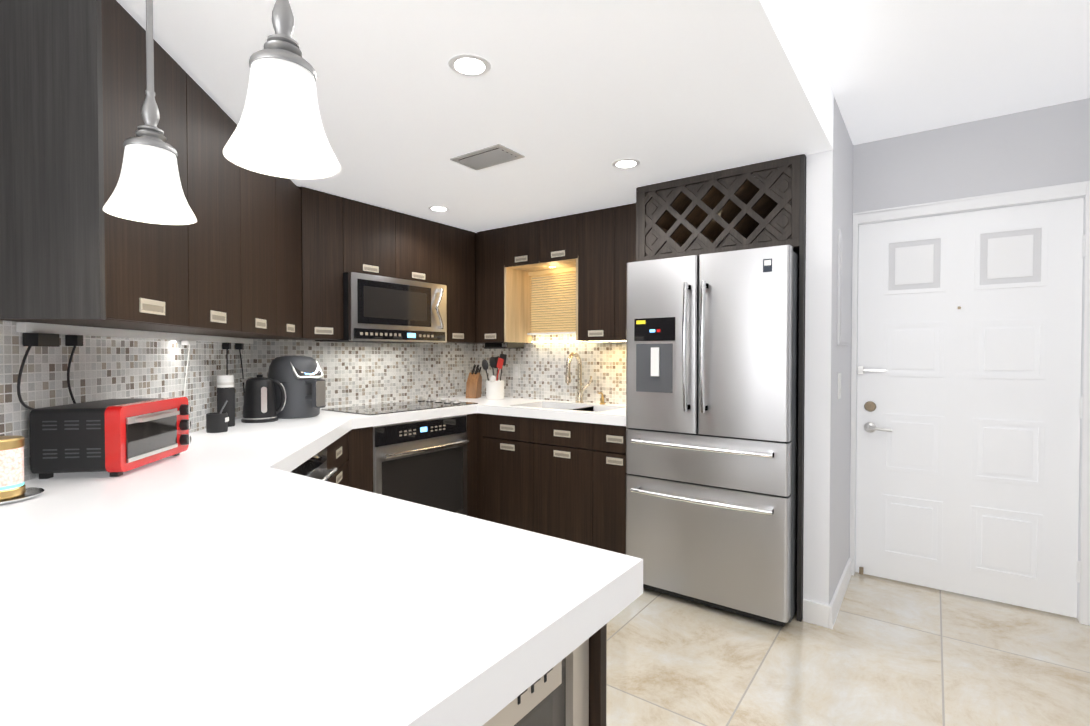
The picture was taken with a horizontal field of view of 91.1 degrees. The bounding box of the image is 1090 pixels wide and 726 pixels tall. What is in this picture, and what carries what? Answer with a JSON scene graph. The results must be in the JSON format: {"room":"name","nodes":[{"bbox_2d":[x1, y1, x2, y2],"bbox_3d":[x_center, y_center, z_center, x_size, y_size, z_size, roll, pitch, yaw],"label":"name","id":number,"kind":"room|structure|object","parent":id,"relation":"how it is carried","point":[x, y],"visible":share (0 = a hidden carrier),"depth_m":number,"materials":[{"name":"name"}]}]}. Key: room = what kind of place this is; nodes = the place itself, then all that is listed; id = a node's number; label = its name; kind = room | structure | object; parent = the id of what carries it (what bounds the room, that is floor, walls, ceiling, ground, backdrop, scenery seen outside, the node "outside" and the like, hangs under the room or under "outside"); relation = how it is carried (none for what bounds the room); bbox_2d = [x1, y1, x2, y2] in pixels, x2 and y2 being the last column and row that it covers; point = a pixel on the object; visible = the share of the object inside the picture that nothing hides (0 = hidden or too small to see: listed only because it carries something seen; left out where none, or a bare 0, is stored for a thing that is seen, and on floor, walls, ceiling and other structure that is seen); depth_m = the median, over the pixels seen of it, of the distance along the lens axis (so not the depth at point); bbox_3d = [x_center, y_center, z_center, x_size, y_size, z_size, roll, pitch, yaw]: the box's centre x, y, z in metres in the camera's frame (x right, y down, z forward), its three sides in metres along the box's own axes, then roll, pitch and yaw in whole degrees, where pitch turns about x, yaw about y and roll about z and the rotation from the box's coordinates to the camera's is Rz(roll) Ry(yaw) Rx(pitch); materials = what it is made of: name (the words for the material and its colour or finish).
{"room":"kitchen","nodes":[
{"label":"kitchen","id":0,"kind":"room"},
{"bbox_2d":[116,0,832,232],"bbox_3d":[-3.135,-1.160,1.050,5.552,0.385,8.720,1,1,36],"label":"ceiling","id":1,"kind":"structure","parent":0,"point":[571,101],"depth_m":1.93,"materials":[{"name":"white paint"}]},
{"bbox_2d":[103,0,196,224],"bbox_3d":[-0.930,-0.659,1.260,0.180,0.622,0.180,1,1,36],"label":"pendant light","id":2,"kind":"object","parent":1,"relation":"hanging from","point":[148,188],"visible":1,"depth_m":1.24,"materials":[{"name":"white glass"}]},
{"bbox_2d":[223,0,340,179],"bbox_3d":[-0.445,-0.653,0.907,0.180,0.622,0.180,1,1,36],"label":"pendant light","id":3,"kind":"object","parent":1,"relation":"hanging from","point":[279,131],"visible":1,"depth_m":0.88,"materials":[{"name":"white glass"}]},
{"bbox_2d":[428,206,449,211],"bbox_3d":[-0.692,-1.006,3.486,0.140,0.003,0.140,1,1,36],"label":"recessed light","id":4,"kind":"object","parent":1,"relation":"in","point":[439,208],"visible":1,"depth_m":3.48,"materials":[{"name":"white"}]},
{"bbox_2d":[448,54,490,76],"bbox_3d":[-0.248,-0.977,1.760,0.140,0.003,0.140,1,1,36],"label":"recessed light","id":5,"kind":"object","parent":1,"relation":"in","point":[470,65],"visible":1,"depth_m":1.75,"materials":[{"name":"white"}]},
{"bbox_2d":[450,144,524,170],"bbox_3d":[-0.279,-0.986,2.580,0.315,0.020,0.190,1,1,36],"label":"ceiling vent","id":6,"kind":"object","parent":1,"relation":"in","point":[487,157],"visible":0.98,"depth_m":2.56,"materials":[{"name":"silver metal"}]},
{"bbox_2d":[612,158,639,168],"bbox_3d":[0.404,-0.992,2.665,0.140,0.003,0.140,1,1,36],"label":"recessed light","id":7,"kind":"object","parent":1,"relation":"in","point":[627,163],"visible":1,"depth_m":2.66,"materials":[{"name":"white"}]},
{"bbox_2d":[803,94,852,604],"bbox_3d":[1.547,-0.072,2.881,0.112,2.620,0.871,1,1,36],"label":"wall","id":8,"kind":"structure","parent":0,"point":[827,411],"depth_m":2.55,"materials":[{"name":"grey paint"}]},
{"bbox_2d":[838,373,840,398],"bbox_3d":[1.491,0.115,2.703,0.010,0.130,0.080,1,1,36],"label":"switch plate","id":9,"kind":"object","parent":8,"relation":"attached to","point":[839,385],"visible":1,"depth_m":2.69,"materials":[{"name":"white plastic"}]},
{"bbox_2d":[837,229,849,345],"bbox_3d":[1.552,-0.376,2.774,0.016,0.570,0.360,1,1,36],"label":"panel","id":10,"kind":"object","parent":8,"relation":"attached to","point":[843,309],"visible":1,"depth_m":2.70,"materials":[{"name":"grey paint"}]},
{"bbox_2d":[606,572,1089,725],"bbox_3d":[-2.488,1.319,0.991,6.715,0.100,9.320,1,1,36],"label":"floor","id":11,"kind":"structure","parent":0,"point":[886,652],"depth_m":2.21,"materials":[{"name":"tile"}]},
{"bbox_2d":[388,412,471,431],"bbox_3d":[-1.001,0.791,3.580,0.604,0.871,0.767,1,1,36],"label":"base cabinet","id":12,"kind":"object","parent":11,"relation":"on","point":[462,421],"depth_m":3.56,"materials":[{"name":"brown wood"}]},
{"bbox_2d":[320,400,475,419],"bbox_3d":[-1.019,0.326,3.542,0.609,0.060,1.001,1,1,36],"label":"countertop","id":13,"kind":"structure","parent":12,"relation":"on","point":[407,410],"depth_m":3.43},
{"bbox_2d":[480,412,535,439],"bbox_3d":[-0.080,0.786,3.875,0.445,0.871,0.589,1,1,36],"label":"base cabinet","id":14,"kind":"object","parent":11,"relation":"on","point":[498,425],"depth_m":3.62,"materials":[{"name":"brown wood"}]},
{"bbox_2d":[488,628,606,725],"bbox_3d":[-0.597,0.833,1.029,1.280,0.871,0.622,1,1,36],"label":"base cabinet","id":15,"kind":"object","parent":11,"relation":"on","point":[574,694],"depth_m":0.86,"materials":[{"name":"brown wood"}]},
{"bbox_2d":[0,414,642,725],"bbox_3d":[-0.978,0.356,1.732,2.805,0.060,1.879,1,1,36],"label":"countertop","id":16,"kind":"structure","parent":15,"relation":"on","point":[318,570],"depth_m":0.85,"materials":[{"name":"white stone"}]},
{"bbox_2d":[0,435,43,504],"bbox_3d":[-1.334,0.257,1.302,0.167,0.151,0.167,1,1,36],"label":"candle","id":17,"kind":"object","parent":16,"relation":"on","point":[13,488],"visible":1,"depth_m":1.29,"materials":[{"name":"white wax"}]},
{"bbox_2d":[29,397,190,478],"bbox_3d":[-1.341,0.224,1.701,0.257,0.204,0.387,0,1,-9],"label":"toaster oven","id":18,"kind":"object","parent":16,"relation":"on","point":[116,437],"visible":1,"depth_m":1.52,"materials":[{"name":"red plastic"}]},
{"bbox_2d":[206,400,228,432],"bbox_3d":[-1.490,0.245,2.449,0.087,0.138,0.105,1,1,36],"label":"canister","id":19,"kind":"object","parent":16,"relation":"on","point":[216,422],"visible":1,"depth_m":2.41,"materials":[{"name":"grey ceramic"}]},
{"bbox_2d":[217,375,234,426],"bbox_3d":[-1.567,0.185,2.626,0.076,0.252,0.076,1,1,36],"label":"thermos","id":20,"kind":"object","parent":16,"relation":"on","point":[225,388],"visible":0.88,"depth_m":2.60,"materials":[{"name":"grey metal"}]},
{"bbox_2d":[240,374,285,422],"bbox_3d":[-1.502,0.183,2.834,0.176,0.248,0.191,1,1,36],"label":"kettle","id":21,"kind":"object","parent":16,"relation":"on","point":[259,404],"visible":1,"depth_m":2.77,"materials":[{"name":"black plastic"}]},
{"bbox_2d":[268,356,325,418],"bbox_3d":[-1.392,0.131,3.025,0.381,0.346,0.276,1,1,36],"label":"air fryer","id":22,"kind":"object","parent":16,"relation":"on","point":[301,381],"visible":0.94,"depth_m":2.94,"materials":[{"name":"grey plastic"}]},
{"bbox_2d":[536,420,591,443],"bbox_3d":[0.282,0.791,3.612,0.450,0.871,0.589,1,1,36],"label":"base cabinet","id":23,"kind":"object","parent":11,"relation":"on","point":[564,431],"depth_m":3.36,"materials":[{"name":"brown wood"}]},
{"bbox_2d":[440,396,625,427],"bbox_3d":[-0.046,0.322,3.830,1.845,0.060,0.609,1,1,36],"label":"countertop","id":24,"kind":"structure","parent":23,"relation":"on","point":[616,414],"depth_m":3.55,"materials":[{"name":"white stone"}]},
{"bbox_2d":[466,365,481,397],"bbox_3d":[-0.576,0.147,4.377,0.090,0.269,0.191,0,1,11],"label":"knife block","id":25,"kind":"object","parent":24,"relation":"on","point":[473,385],"visible":1,"depth_m":4.32,"materials":[{"name":"brown wood"}]},
{"bbox_2d":[482,354,506,399],"bbox_3d":[-0.397,0.106,4.223,0.236,0.357,0.174,1,1,36],"label":"utensil crock","id":26,"kind":"object","parent":24,"relation":"on","point":[494,388],"visible":1,"depth_m":4.17,"materials":[{"name":"white ceramic"}]},
{"bbox_2d":[524,404,607,411],"bbox_3d":[0.154,0.403,3.661,0.738,0.193,0.409,1,1,36],"label":"sink","id":27,"kind":"object","parent":24,"relation":"in","point":[583,407],"depth_m":3.83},
{"bbox_2d":[565,352,591,402],"bbox_3d":[0.243,0.106,3.812,0.141,0.371,0.202,1,1,36],"label":"faucet","id":28,"kind":"object","parent":24,"relation":"on","point":[579,397],"visible":1,"depth_m":3.86,"materials":[{"name":"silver metal"}]},
{"bbox_2d":[598,392,604,403],"bbox_3d":[0.399,0.248,3.775,0.042,0.088,0.066,1,1,36],"label":"soap pump","id":29,"kind":"object","parent":24,"relation":"on","point":[602,399],"visible":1,"depth_m":3.77,"materials":[{"name":"gold metal"}]},
{"bbox_2d":[592,424,627,447],"bbox_3d":[0.584,0.794,3.392,0.298,0.871,0.589,1,1,36],"label":"base cabinet","id":30,"kind":"object","parent":11,"relation":"on","point":[603,435],"depth_m":3.17,"materials":[{"name":"brown wood"}]},
{"bbox_2d":[626,245,798,626],"bbox_3d":[0.969,0.346,2.945,0.827,1.779,0.808,1,1,36],"label":"refrigerator","id":31,"kind":"object","parent":11,"relation":"on","point":[712,345],"visible":0.96,"depth_m":2.62,"materials":[{"name":"grey metal"}]},
{"bbox_2d":[636,154,805,621],"bbox_3d":[1.049,0.118,3.046,0.878,2.234,0.598,1,1,36],"label":"surround","id":32,"kind":"object","parent":11,"relation":"on","point":[737,208],"visible":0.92,"depth_m":2.75,"materials":[{"name":"grey wood"}]},
{"bbox_2d":[797,0,1089,144],"bbox_3d":[-0.416,-1.257,-0.821,1.043,0.130,8.895,1,1,36],"label":"ceiling","id":33,"kind":"structure","parent":0,"point":[894,68],"depth_m":2.18,"materials":[{"name":"white paint"}]},
{"bbox_2d":[853,98,1089,212],"bbox_3d":[2.240,-0.072,2.853,1.043,2.620,0.140,1,1,36],"label":"wall","id":34,"kind":"structure","parent":0,"point":[1046,146],"depth_m":2.76,"materials":[{"name":"grey paint"}]},
{"bbox_2d":[850,181,1089,625],"bbox_3d":[2.225,0.190,2.847,1.030,2.101,0.134,1,1,36],"label":"door frame","id":35,"kind":"structure","parent":34,"relation":"attached to","point":[1033,196],"depth_m":2.61,"materials":[{"name":"white wood"}]},
{"bbox_2d":[856,198,1084,617],"bbox_3d":[2.194,0.217,2.825,0.946,2.018,0.102,1,1,36],"label":"entry door","id":36,"kind":"structure","parent":34,"relation":"in","point":[969,406],"depth_m":2.79,"materials":[{"name":"white paint"}]},
{"bbox_3d":[-1.231,-0.089,3.883,0.120,2.620,1.927,1,1,36],"label":"wall","id":37,"kind":"structure","parent":0,"visible":0},
{"bbox_2d":[0,0,471,343],"bbox_3d":[-1.415,-0.552,2.183,1.529,0.861,1.522,1,1,36],"label":"upper cabinet","id":38,"kind":"object","parent":37,"relation":"attached to","point":[248,256],"depth_m":1.66,"materials":[{"name":"brown wood"}]},
{"bbox_2d":[250,339,473,408],"bbox_3d":[-1.166,0.049,3.866,0.008,0.525,1.866,1,1,36],"label":"backsplash","id":39,"kind":"structure","parent":37,"relation":"attached to","point":[359,373],"depth_m":3.83,"materials":[{"name":"tile"}]},
{"bbox_2d":[332,340,451,342],"bbox_3d":[-1.072,-0.346,3.607,0.434,0.409,0.772,1,1,36],"label":"upper cabinet","id":40,"kind":"object","parent":37,"relation":"attached to","point":[368,341],"depth_m":3.57,"materials":[{"name":"brown wood"}]},
{"bbox_2d":[452,232,475,343],"bbox_3d":[-0.782,-0.586,4.100,0.320,0.858,0.367,1,1,36],"label":"upper cabinet","id":41,"kind":"object","parent":37,"relation":"attached to","point":[473,341],"depth_m":4.15,"materials":[{"name":"brown wood"}]},
{"bbox_2d":[476,227,503,343],"bbox_3d":[-0.321,-0.588,4.193,0.272,0.858,0.319,1,1,36],"label":"upper cabinet","id":42,"kind":"object","parent":37,"relation":"attached to","point":[489,243],"depth_m":4.07,"materials":[{"name":"brown wood"}]},
{"bbox_2d":[484,342,523,348],"bbox_3d":[-0.319,-0.134,4.159,0.232,0.047,0.207,1,1,36],"label":"rack","id":43,"kind":"object","parent":42,"relation":"attached to","point":[511,345],"visible":1,"depth_m":4.13,"materials":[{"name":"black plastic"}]},
{"bbox_2d":[504,221,539,342],"bbox_3d":[-0.079,-0.585,4.017,0.325,0.858,0.319,1,1,36],"label":"upper cabinet","id":44,"kind":"object","parent":37,"relation":"attached to","point":[521,241],"depth_m":3.99,"materials":[{"name":"brown wood"}]},
{"bbox_2d":[540,213,579,341],"bbox_3d":[0.184,-0.582,3.826,0.326,0.858,0.319,1,1,36],"label":"upper cabinet","id":45,"kind":"object","parent":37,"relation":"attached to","point":[559,236],"depth_m":3.68,"materials":[{"name":"brown wood"}]},
{"bbox_2d":[580,207,615,341],"bbox_3d":[0.429,-0.579,3.648,0.280,0.858,0.319,1,1,36],"label":"upper cabinet","id":46,"kind":"object","parent":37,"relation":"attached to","point":[597,227],"depth_m":3.51,"materials":[{"name":"brown wood"}]},
{"bbox_2d":[616,203,635,341],"bbox_3d":[0.656,-0.576,3.483,0.280,0.858,0.319,1,1,36],"label":"upper cabinet","id":47,"kind":"object","parent":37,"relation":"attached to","point":[625,214],"depth_m":3.40,"materials":[{"name":"brown wood"}]},
{"bbox_3d":[0.471,-0.089,3.911,2.840,2.620,0.120,1,1,36],"label":"wall","id":48,"kind":"structure","parent":0,"visible":0},
{"bbox_2d":[474,334,625,404],"bbox_3d":[0.469,0.049,3.835,2.690,0.525,0.008,1,1,36],"label":"backsplash","id":49,"kind":"structure","parent":48,"relation":"attached to","point":[542,370],"depth_m":4.09,"materials":[{"name":"tile"}]},
{"bbox_2d":[513,364,519,377],"bbox_3d":[-0.231,0.066,4.334,0.070,0.115,0.007,1,1,36],"label":"outlet","id":50,"kind":"object","parent":49,"relation":"attached to","point":[516,370],"visible":1,"depth_m":4.33,"materials":[{"name":"white plastic"}]},
{"bbox_2d":[527,267,575,334],"bbox_3d":[0.128,-0.463,4.027,0.611,0.492,0.066,1,1,36],"label":"window blind","id":51,"kind":"object","parent":48,"relation":"attached to","point":[553,301],"visible":0.69,"depth_m":4.08,"materials":[{"name":"beige"}]},
{"bbox_3d":[-1.583,-0.056,1.856,1.865,2.620,1.865,1,1,36],"label":"wall","id":52,"kind":"structure","parent":0,"visible":0},
{"bbox_2d":[0,320,250,480],"bbox_3d":[-1.571,0.076,2.199,0.008,0.525,1.842,0,1,-9],"label":"backsplash","id":53,"kind":"structure","parent":52,"relation":"attached to","point":[103,368],"depth_m":1.86,"materials":[{"name":"tile"}]},
{"bbox_2d":[17,333,82,409],"bbox_3d":[-1.446,0.038,1.573,0.038,0.247,0.246,0,1,-9],"label":"plug","id":54,"kind":"object","parent":53,"relation":"attached to","point":[30,340],"depth_m":1.52,"materials":[{"name":"black plastic"}]},
{"bbox_2d":[181,341,195,396],"bbox_3d":[-1.575,0.099,2.364,0.028,0.394,0.082,0,1,-9],"label":"plug","id":55,"kind":"object","parent":53,"relation":"attached to","point":[189,343],"depth_m":2.34,"materials":[{"name":"white plastic"}]},
{"bbox_2d":[222,343,230,374],"bbox_3d":[-1.630,0.098,2.729,0.033,0.405,0.061,0,1,-9],"label":"plug","id":56,"kind":"object","parent":53,"relation":"attached to","point":[226,346],"depth_m":2.74,"materials":[{"name":"black plastic"}]},
{"bbox_2d":[235,343,244,396],"bbox_3d":[-1.662,0.095,2.926,0.033,0.404,0.072,0,1,-9],"label":"plug","id":57,"kind":"object","parent":53,"relation":"attached to","point":[238,346],"depth_m":2.91,"materials":[{"name":"black plastic"}]},
{"bbox_3d":[0.089,-0.007,-1.094,0.120,2.620,9.015,1,1,36],"label":"wall","id":58,"kind":"structure","parent":0,"visible":0},
{"bbox_2d":[821,558,850,628],"bbox_3d":[1.542,1.186,2.802,0.038,0.105,0.737,1,1,36],"label":"baseboard","id":59,"kind":"structure","parent":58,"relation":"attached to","point":[821,614],"depth_m":2.62,"materials":[{"name":"white wood"}]}
]}

